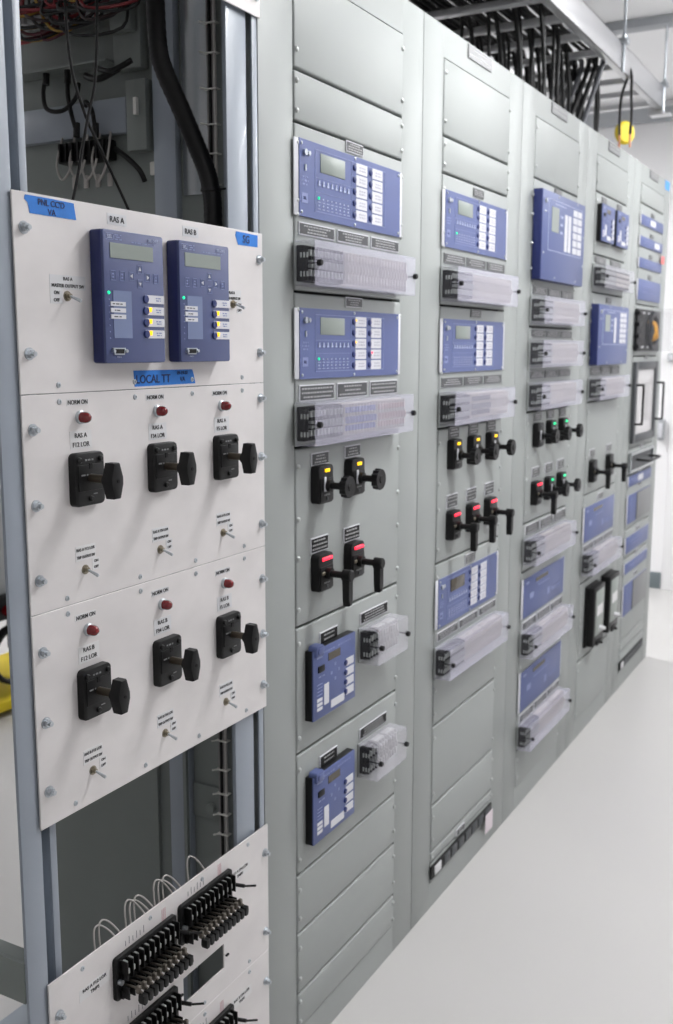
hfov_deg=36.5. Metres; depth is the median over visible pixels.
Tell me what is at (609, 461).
switch
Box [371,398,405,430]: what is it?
switch
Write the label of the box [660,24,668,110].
rod
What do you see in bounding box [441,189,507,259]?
protection relay
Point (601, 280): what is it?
switch
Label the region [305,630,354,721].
protection relay
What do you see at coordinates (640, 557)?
unit
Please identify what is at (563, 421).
switch
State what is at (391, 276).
switch
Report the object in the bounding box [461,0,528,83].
cable
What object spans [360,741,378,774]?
switch
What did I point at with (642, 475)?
unit
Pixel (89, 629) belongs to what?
lamp
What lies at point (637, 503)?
unit
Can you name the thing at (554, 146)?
tall cabinet
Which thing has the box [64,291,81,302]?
toggle switch
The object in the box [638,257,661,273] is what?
unit
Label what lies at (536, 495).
switch
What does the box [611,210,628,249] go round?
protection relay
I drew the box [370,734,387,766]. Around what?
switch
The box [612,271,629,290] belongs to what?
switch
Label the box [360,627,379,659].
switch
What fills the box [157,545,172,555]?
toggle switch
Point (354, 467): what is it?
switch
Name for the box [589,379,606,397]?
switch
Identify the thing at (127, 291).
protective relay
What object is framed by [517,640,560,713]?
unit
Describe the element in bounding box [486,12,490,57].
cable
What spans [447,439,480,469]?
switch
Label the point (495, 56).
cable
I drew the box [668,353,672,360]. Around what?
wall box
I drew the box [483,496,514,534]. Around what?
switch
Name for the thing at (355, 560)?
switch
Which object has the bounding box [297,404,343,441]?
switch
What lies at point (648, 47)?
ceiling
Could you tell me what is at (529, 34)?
cable
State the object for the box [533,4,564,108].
cable
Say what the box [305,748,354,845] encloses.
protection relay
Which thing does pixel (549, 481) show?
switch
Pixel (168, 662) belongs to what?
switch
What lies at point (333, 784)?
print
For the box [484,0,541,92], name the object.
cable
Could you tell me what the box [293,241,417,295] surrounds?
switch cover
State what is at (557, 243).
line relay
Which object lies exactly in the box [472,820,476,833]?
outlet
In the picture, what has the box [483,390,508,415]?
switch
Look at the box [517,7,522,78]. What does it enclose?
cable
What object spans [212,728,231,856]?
wire bundle
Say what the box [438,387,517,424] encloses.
block
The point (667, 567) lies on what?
door
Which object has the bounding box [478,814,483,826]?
outlet
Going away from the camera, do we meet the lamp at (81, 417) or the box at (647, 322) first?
the lamp at (81, 417)
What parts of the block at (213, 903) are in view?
knife blade, knife blade, plate, knife blade, knife blade, knife blade, knife blade, knife blade, knife blade, knife blade, knife blade, rod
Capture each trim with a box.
[475,13,672,46]
[585,105,672,128]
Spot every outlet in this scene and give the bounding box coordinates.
[444,850,449,864]
[451,842,456,856]
[458,835,463,848]
[465,827,470,841]
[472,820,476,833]
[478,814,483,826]
[484,807,489,819]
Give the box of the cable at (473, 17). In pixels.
[470,15,528,79]
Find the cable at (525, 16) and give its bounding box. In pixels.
[516,7,572,106]
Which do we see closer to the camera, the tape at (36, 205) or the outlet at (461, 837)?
the tape at (36, 205)
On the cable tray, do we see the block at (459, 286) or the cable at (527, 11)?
the cable at (527, 11)
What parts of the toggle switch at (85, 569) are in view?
lever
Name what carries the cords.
hanging from the cable tray
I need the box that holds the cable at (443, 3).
[435,0,479,49]
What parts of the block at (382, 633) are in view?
plate, knob, knob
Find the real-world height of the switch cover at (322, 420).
0.083 m
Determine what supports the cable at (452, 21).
on the cable tray
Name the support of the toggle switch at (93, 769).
attached to the rack
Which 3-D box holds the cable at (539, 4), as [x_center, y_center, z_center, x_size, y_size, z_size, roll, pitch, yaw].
[0.271,-1.392,2.626,0.012,0.389,1.727,5,10,29]
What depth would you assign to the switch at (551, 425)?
3.37 m
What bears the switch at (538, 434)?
attached to the tall cabinet at (554, 146)
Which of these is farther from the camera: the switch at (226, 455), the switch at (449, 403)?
the switch at (449, 403)
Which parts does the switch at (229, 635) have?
handle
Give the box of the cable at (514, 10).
[511,7,522,79]
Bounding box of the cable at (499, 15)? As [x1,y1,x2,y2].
[497,12,550,54]
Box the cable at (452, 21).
[428,1,497,55]
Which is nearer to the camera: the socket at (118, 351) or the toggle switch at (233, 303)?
the socket at (118, 351)
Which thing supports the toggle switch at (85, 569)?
attached to the rack
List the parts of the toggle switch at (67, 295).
lever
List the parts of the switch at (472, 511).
handle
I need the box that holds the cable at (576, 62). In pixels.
[559,62,576,106]
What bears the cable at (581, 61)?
on the tall cabinet at (610, 169)
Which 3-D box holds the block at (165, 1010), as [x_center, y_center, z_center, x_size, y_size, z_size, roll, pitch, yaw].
[-0.290,0.868,1.708,0.052,0.074,0.178,5,10,29]
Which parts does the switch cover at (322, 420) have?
knob, knob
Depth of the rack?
1.70 m
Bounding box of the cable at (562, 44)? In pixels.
[562,44,581,119]
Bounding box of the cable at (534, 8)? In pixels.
[527,5,594,129]
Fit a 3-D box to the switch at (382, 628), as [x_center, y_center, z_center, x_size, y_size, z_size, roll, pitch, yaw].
[0.102,0.291,2.349,0.031,0.064,0.044,5,10,29]
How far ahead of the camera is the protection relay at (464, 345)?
2.73 m
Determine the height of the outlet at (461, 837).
0.029 m
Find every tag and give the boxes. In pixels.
[485,809,492,834]
[615,121,634,144]
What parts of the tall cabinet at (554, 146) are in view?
label plate, blank panel, blank panel, label plate, blank panel, blank panel, blank panel, blank panel, blank panel, blank panel, label plate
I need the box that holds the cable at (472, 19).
[446,0,496,61]
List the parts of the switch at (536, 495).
handle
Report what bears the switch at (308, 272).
attached to the switch cover at (315, 266)
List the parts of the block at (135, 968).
knife blade, knife blade, knife blade, plate, knife blade, knife blade, knife blade, knife blade, knife blade, knife blade, knife blade, rod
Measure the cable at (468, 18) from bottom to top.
0.370 m
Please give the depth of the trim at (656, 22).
4.63 m
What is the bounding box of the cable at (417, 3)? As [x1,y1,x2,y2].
[409,0,498,61]
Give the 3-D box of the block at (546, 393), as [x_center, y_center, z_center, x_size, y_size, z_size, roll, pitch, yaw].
[0.729,-0.390,3.363,0.057,0.083,0.448,5,10,29]
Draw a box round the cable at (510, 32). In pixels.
[484,13,560,102]
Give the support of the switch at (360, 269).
attached to the switch cover at (315, 266)
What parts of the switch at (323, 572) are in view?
handle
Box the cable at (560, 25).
[558,23,598,129]
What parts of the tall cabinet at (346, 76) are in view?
label plate, label plate, label plate, label plate, label plate, label plate, blank panel, blank panel, blank panel, blank panel, blank panel, blank panel, blank panel, blank panel, blank panel, blank panel, label plate, label plate, label plate, label plate, label plate, label plate, label plate, label plate, label plate, label plate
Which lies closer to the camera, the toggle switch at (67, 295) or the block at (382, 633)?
the toggle switch at (67, 295)
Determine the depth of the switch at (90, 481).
1.45 m
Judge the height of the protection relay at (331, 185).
0.142 m
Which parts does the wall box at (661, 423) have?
plate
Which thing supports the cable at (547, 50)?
on the tall cabinet at (610, 169)
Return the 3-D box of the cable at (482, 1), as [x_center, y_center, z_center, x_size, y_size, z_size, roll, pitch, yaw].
[0.139,-1.424,2.825,0.012,0.390,1.951,5,10,29]
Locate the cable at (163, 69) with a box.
[145,0,225,226]
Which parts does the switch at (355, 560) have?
handle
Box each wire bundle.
[198,0,221,185]
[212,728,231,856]
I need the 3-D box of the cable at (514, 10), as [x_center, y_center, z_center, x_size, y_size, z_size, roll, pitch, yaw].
[0.199,-1.391,2.681,0.015,0.371,1.752,5,10,29]
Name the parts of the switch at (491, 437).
handle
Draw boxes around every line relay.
[530,188,584,286]
[589,304,628,364]
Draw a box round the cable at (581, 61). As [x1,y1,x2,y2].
[565,59,583,109]
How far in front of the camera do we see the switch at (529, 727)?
3.39 m
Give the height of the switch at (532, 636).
0.067 m
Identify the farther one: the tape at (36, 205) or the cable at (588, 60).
the cable at (588, 60)
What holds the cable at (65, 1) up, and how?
in the rack
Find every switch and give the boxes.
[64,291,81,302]
[68,451,122,506]
[77,661,129,720]
[82,565,98,576]
[90,765,106,778]
[147,441,196,492]
[152,634,199,686]
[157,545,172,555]
[162,729,177,739]
[213,434,257,479]
[216,610,258,658]
[221,529,234,538]
[223,698,237,707]
[230,300,244,308]
[296,245,343,284]
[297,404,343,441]
[311,464,354,503]
[311,551,354,606]
[335,251,377,288]
[335,400,376,435]
[344,457,385,495]
[344,540,384,592]
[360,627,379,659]
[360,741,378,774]
[370,257,407,291]
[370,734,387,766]
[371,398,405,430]
[371,622,389,653]
[380,727,397,758]
[381,617,398,647]
[434,860,441,874]
[435,638,464,675]
[440,394,470,421]
[442,270,473,299]
[445,509,479,551]
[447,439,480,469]
[457,625,484,660]
[463,392,490,418]
[465,502,497,542]
[467,435,498,464]
[469,274,493,301]
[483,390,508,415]
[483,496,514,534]
[485,431,515,459]
[488,278,511,303]
[518,715,539,746]
[521,625,542,654]
[524,535,545,562]
[529,384,550,406]
[530,343,552,363]
[530,480,557,513]
[531,299,553,321]
[532,422,559,447]
[543,475,569,499]
[545,420,571,443]
[556,471,580,494]
[558,417,582,440]
[582,550,598,572]
[588,459,611,488]
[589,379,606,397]
[594,267,615,288]
[605,453,627,481]
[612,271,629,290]
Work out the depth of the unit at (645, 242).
4.47 m
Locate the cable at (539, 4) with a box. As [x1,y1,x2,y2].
[537,3,545,94]
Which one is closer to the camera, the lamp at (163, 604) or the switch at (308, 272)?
the lamp at (163, 604)
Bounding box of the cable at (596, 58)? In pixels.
[595,57,599,131]
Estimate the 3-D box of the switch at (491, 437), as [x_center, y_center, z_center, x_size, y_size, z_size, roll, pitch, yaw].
[0.469,-0.188,2.902,0.076,0.078,0.060,5,10,29]
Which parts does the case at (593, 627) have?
name plate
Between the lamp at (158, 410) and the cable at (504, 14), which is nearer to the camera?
the lamp at (158, 410)
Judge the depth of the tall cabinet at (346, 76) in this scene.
2.15 m
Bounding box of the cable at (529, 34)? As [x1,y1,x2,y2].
[523,12,534,87]
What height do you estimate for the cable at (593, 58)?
0.389 m
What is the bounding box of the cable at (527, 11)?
[520,6,578,115]
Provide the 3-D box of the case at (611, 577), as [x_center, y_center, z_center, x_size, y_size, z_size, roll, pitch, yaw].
[1.149,0.373,4.247,0.066,0.245,0.162,5,10,29]
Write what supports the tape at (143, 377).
attached to the rack
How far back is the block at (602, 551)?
4.02 m
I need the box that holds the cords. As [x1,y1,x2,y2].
[618,69,632,147]
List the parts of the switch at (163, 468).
handle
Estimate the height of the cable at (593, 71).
0.404 m
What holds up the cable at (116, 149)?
attached to the rack
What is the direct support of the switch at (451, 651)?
attached to the block at (455, 650)
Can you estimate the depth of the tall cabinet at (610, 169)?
3.94 m
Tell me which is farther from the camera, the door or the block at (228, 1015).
the door
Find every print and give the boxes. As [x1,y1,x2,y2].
[317,638,350,696]
[317,757,349,820]
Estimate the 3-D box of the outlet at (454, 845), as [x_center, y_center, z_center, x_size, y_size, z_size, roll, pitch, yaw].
[0.337,0.963,2.913,0.004,0.029,0.040,5,10,29]
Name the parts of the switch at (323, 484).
handle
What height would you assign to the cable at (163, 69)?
0.671 m
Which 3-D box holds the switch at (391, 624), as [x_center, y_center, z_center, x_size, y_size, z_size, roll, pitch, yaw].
[0.126,0.284,2.393,0.031,0.064,0.044,5,10,29]
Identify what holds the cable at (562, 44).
on the tall cabinet at (610, 169)
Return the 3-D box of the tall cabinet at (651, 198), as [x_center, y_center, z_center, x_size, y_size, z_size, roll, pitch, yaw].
[1.154,-0.378,4.760,0.672,2.286,0.696,5,10,29]
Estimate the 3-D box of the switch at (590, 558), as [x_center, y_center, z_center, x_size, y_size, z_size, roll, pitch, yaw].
[0.985,0.192,3.947,0.031,0.067,0.141,5,10,29]
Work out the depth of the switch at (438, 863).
2.81 m
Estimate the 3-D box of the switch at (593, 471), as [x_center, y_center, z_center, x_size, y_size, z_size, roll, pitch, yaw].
[1.008,-0.144,3.889,0.080,0.109,0.060,5,10,29]
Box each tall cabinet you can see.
[245,0,423,1023]
[410,12,522,929]
[501,81,588,823]
[564,127,635,750]
[611,159,669,695]
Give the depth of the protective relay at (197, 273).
1.63 m
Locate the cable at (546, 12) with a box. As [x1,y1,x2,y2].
[534,4,560,104]
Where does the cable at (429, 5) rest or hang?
on the cable tray
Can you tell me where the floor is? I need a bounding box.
[0,587,672,1023]
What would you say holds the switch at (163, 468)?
attached to the rack
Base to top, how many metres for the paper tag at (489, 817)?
0.060 m
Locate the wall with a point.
(652, 143)
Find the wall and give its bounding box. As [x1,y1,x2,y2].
[573,99,672,587]
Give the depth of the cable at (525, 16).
3.70 m
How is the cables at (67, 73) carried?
attached to the rack
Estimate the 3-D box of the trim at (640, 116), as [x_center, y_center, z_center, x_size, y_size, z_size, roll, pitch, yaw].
[1.765,-2.411,6.246,9.600,0.080,0.050,5,10,29]
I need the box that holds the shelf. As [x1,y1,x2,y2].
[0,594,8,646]
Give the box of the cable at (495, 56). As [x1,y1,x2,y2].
[446,8,497,62]
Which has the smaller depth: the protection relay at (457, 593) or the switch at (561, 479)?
the protection relay at (457, 593)
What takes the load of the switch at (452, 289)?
attached to the block at (459, 286)
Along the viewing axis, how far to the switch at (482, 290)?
2.71 m
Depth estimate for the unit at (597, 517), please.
4.04 m
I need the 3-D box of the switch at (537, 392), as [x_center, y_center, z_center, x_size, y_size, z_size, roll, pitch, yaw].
[0.648,-0.370,3.240,0.031,0.067,0.141,5,10,29]
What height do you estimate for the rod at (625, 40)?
0.370 m
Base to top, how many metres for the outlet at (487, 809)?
0.029 m
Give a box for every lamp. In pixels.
[75,410,91,423]
[83,623,99,635]
[153,405,167,416]
[158,598,172,609]
[218,400,231,410]
[221,578,233,588]
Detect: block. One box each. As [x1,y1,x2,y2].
[112,914,202,1004]
[129,985,203,1023]
[177,868,255,948]
[209,1003,257,1023]
[357,723,408,776]
[358,613,410,662]
[433,611,510,677]
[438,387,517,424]
[440,267,520,306]
[516,687,571,748]
[519,604,574,657]
[522,520,578,564]
[527,379,583,409]
[528,340,585,366]
[530,296,586,325]
[580,536,623,574]
[588,375,631,399]
[592,265,635,292]
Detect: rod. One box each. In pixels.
[619,0,629,71]
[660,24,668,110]
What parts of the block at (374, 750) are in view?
plate, knob, knob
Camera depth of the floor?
2.84 m
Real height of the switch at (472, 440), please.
0.078 m
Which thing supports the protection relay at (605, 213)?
attached to the tall cabinet at (610, 169)
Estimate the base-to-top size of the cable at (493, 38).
0.393 m
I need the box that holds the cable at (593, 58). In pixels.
[591,49,597,131]
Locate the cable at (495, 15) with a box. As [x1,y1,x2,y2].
[492,11,503,66]
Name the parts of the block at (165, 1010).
plate, knife blade, rod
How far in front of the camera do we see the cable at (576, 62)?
4.02 m
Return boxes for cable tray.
[425,0,671,117]
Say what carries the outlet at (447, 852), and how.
attached to the tall cabinet at (472, 106)
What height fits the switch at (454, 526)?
0.104 m
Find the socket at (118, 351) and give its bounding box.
[116,349,124,353]
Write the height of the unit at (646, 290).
0.088 m
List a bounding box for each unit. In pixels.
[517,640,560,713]
[520,556,564,619]
[582,494,614,542]
[621,568,646,617]
[623,548,646,575]
[624,523,648,554]
[625,485,650,524]
[627,467,651,487]
[636,278,660,302]
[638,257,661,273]
[639,235,662,253]
[640,214,663,233]
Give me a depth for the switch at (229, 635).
1.80 m
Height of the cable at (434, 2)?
0.367 m
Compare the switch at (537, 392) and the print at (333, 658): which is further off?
the switch at (537, 392)
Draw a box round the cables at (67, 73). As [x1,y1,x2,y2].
[41,69,98,137]
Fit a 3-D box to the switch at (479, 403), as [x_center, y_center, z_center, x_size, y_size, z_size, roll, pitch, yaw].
[0.382,-0.290,2.766,0.031,0.067,0.141,5,10,29]
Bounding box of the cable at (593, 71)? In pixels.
[575,51,598,118]
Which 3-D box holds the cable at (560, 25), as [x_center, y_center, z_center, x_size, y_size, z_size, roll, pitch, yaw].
[0.435,-1.456,3.027,0.012,0.389,2.596,5,10,29]
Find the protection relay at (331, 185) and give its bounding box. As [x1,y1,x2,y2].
[293,136,401,236]
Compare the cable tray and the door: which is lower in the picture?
the door
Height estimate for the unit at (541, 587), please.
0.131 m
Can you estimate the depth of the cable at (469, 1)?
3.65 m
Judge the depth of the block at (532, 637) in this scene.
3.45 m
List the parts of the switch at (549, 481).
handle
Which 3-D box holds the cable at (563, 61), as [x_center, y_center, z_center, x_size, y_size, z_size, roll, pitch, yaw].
[0.871,-1.631,4.083,0.103,0.405,0.279,4,10,21]
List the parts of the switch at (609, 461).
handle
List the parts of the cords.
cord, cord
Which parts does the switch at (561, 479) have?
handle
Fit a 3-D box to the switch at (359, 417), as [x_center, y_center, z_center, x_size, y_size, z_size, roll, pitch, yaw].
[0.043,-0.199,2.160,0.031,0.067,0.141,5,10,29]
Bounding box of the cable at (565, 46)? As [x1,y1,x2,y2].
[543,5,570,112]
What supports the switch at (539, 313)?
attached to the block at (545, 311)
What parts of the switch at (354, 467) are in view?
handle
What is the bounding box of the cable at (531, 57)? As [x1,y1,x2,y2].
[525,6,534,86]
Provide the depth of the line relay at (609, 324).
3.86 m
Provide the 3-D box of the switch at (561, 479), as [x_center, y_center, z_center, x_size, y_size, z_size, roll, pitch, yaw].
[0.806,-0.098,3.532,0.076,0.078,0.060,5,10,29]
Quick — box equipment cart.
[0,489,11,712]
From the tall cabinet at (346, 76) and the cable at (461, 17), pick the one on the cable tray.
the cable at (461, 17)
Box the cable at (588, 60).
[570,58,590,114]
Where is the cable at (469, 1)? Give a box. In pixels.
[466,0,510,70]
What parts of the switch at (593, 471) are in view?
handle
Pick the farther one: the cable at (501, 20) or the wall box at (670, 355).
the wall box at (670, 355)
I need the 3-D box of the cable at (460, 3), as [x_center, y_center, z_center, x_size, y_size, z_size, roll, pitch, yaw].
[0.170,-1.435,2.954,0.015,0.370,2.207,5,10,29]
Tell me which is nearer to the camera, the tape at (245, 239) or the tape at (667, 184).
the tape at (245, 239)
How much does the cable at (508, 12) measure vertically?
0.373 m
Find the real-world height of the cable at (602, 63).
0.404 m
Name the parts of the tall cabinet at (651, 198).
power strip, blank panel, blank panel, blank panel, blank panel, blank panel, blank panel, pull handle, blank panel, lever drawer, blank panel, window drawer, blank panel, blank panel, pull handle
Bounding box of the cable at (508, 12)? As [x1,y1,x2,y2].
[490,0,583,116]
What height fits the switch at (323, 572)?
0.104 m
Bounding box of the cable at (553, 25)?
[549,10,555,100]
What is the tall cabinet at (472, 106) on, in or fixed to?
on the floor
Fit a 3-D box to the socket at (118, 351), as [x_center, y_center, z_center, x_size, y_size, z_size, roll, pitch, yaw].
[-0.314,-0.233,1.479,0.001,0.006,0.019,5,10,29]
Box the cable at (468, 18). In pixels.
[449,0,474,46]
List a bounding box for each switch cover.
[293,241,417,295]
[294,394,415,445]
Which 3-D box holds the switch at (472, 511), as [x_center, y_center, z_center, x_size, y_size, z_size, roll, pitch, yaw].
[0.404,0.030,2.813,0.080,0.104,0.060,5,10,29]
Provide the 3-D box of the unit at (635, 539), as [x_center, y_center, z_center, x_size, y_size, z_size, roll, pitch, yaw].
[1.385,0.122,4.701,0.005,0.074,0.468,5,10,29]
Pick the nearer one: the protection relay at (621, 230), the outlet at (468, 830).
the outlet at (468, 830)
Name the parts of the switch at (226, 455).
handle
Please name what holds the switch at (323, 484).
attached to the tall cabinet at (346, 76)
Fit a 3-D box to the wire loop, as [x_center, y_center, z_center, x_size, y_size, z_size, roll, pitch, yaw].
[-0.311,0.694,1.758,0.030,0.105,0.294,5,10,29]
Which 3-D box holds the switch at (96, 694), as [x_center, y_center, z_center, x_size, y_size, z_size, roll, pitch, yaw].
[-0.337,0.269,1.510,0.065,0.077,0.062,5,10,29]
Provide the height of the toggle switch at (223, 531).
0.016 m
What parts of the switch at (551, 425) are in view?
handle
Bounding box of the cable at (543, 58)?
[541,3,546,96]
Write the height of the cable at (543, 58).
0.370 m
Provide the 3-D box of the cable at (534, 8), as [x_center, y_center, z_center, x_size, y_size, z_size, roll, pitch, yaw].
[0.438,-1.446,3.034,0.014,0.371,2.609,5,10,29]
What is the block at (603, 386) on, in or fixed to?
attached to the tall cabinet at (610, 169)
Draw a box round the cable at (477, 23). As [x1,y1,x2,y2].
[475,20,483,52]
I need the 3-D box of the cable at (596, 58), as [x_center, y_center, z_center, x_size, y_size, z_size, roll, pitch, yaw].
[0.436,-1.455,2.954,0.014,0.412,2.470,5,10,29]
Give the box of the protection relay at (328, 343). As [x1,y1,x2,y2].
[294,307,399,379]
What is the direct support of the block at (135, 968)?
attached to the rack
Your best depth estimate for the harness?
1.86 m
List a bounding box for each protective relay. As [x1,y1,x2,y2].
[89,229,164,362]
[166,240,229,361]
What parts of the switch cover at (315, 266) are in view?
knob, knob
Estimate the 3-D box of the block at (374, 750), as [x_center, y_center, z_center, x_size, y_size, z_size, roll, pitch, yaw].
[0.112,0.561,2.387,0.061,0.080,0.156,5,10,29]
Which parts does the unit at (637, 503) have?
grey plate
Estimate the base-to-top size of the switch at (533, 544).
0.067 m
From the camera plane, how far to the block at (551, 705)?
3.50 m
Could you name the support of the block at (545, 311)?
attached to the tall cabinet at (554, 146)
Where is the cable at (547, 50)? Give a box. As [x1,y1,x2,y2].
[546,47,550,74]
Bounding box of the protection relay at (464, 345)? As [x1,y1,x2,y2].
[439,318,504,372]
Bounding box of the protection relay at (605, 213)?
[596,203,614,244]
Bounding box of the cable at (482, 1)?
[479,0,506,68]
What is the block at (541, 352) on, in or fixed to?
attached to the tall cabinet at (554, 146)
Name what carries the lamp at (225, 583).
attached to the rack
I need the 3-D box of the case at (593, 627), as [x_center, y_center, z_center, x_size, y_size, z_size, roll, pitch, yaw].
[1.035,0.406,4.044,0.066,0.245,0.162,5,10,29]
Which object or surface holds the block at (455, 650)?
attached to the tall cabinet at (472, 106)
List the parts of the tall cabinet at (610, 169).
blank panel, blank panel, blank panel, blank panel, blank panel, blank panel, blank panel, blank panel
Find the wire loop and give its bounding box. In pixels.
[93,855,204,950]
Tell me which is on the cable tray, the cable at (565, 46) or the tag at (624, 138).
the cable at (565, 46)
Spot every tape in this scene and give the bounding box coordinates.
[24,194,75,219]
[133,369,194,386]
[235,231,257,246]
[665,180,669,190]
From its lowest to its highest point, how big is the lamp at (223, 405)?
0.020 m
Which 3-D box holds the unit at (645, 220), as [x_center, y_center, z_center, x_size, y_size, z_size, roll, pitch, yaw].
[1.388,-1.262,4.478,0.006,0.043,0.468,5,10,29]
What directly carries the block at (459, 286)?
attached to the tall cabinet at (472, 106)
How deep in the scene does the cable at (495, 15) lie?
3.47 m
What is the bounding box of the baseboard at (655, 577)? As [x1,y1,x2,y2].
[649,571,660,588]
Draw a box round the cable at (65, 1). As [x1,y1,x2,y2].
[64,0,129,209]
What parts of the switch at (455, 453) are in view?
handle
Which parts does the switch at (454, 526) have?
handle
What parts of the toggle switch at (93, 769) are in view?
lever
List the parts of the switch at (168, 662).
handle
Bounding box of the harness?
[19,0,140,44]
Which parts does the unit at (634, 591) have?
grey plate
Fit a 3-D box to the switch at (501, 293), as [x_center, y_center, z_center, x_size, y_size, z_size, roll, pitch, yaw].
[0.454,-0.617,2.845,0.031,0.067,0.141,5,10,29]
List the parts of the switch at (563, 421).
handle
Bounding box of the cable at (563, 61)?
[554,61,565,101]
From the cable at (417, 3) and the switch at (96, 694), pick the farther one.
the cable at (417, 3)
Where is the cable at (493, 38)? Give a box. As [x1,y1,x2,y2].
[443,0,537,90]
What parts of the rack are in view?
rail, post, terminal strip, aluminium panel, aluminium panel, aluminium panel, aluminium panel, corner post, aluminium panel, aluminium panel, post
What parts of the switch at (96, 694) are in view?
handle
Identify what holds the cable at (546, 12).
on the cable tray
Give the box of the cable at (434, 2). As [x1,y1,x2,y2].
[428,0,528,67]
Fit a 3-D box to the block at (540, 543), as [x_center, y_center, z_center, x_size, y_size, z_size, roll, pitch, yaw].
[0.728,0.100,3.442,0.057,0.083,0.448,5,10,29]
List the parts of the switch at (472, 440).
handle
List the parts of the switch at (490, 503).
handle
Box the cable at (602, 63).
[581,49,604,122]
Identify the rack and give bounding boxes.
[0,0,271,1023]
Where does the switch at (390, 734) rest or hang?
attached to the block at (374, 750)
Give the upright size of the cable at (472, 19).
0.409 m
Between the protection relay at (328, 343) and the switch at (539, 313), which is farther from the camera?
the switch at (539, 313)
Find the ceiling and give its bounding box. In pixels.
[408,0,672,107]
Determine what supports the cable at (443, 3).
on the cable tray
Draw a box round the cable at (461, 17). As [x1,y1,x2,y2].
[460,16,463,37]
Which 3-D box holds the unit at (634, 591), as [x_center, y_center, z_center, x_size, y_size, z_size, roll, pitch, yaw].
[1.386,0.372,4.740,0.009,0.143,0.468,5,10,29]
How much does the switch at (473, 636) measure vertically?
0.067 m
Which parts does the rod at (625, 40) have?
rod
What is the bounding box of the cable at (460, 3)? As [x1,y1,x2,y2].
[453,0,517,76]
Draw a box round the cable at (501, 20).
[472,0,550,98]
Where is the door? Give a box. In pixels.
[661,380,672,589]
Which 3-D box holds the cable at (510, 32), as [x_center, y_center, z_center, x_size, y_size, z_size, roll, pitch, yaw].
[0.300,-1.476,3.149,0.014,0.391,2.681,5,10,29]
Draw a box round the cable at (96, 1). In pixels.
[71,0,98,199]
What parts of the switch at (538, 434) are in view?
handle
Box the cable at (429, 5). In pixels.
[418,0,446,26]
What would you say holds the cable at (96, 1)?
in the rack
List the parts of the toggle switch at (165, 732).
lever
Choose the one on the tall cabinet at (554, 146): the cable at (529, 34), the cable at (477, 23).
the cable at (477, 23)
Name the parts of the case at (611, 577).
name plate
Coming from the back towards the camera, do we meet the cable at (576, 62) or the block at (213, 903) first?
the cable at (576, 62)
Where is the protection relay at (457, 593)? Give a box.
[434,551,497,629]
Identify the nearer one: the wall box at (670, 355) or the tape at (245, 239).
the tape at (245, 239)
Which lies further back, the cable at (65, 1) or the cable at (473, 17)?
the cable at (473, 17)
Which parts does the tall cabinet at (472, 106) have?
label plate, label plate, label plate, label plate, label plate, blank panel, blank panel, power strip, blank panel, blank panel, blank panel, blank panel, label plate, blank panel, blank panel, blank panel, label plate, blank panel, label plate, blank panel, label plate, label plate, label plate, label plate, label plate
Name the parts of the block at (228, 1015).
plate, rod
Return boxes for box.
[633,308,660,350]
[657,419,664,440]
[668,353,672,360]
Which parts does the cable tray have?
rail, plate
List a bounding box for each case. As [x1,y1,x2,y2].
[583,580,605,647]
[601,569,619,632]
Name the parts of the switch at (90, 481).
handle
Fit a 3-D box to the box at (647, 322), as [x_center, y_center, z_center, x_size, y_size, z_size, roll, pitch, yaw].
[1.449,-0.802,4.509,0.155,0.180,0.473,5,10,29]
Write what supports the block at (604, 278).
attached to the tall cabinet at (610, 169)

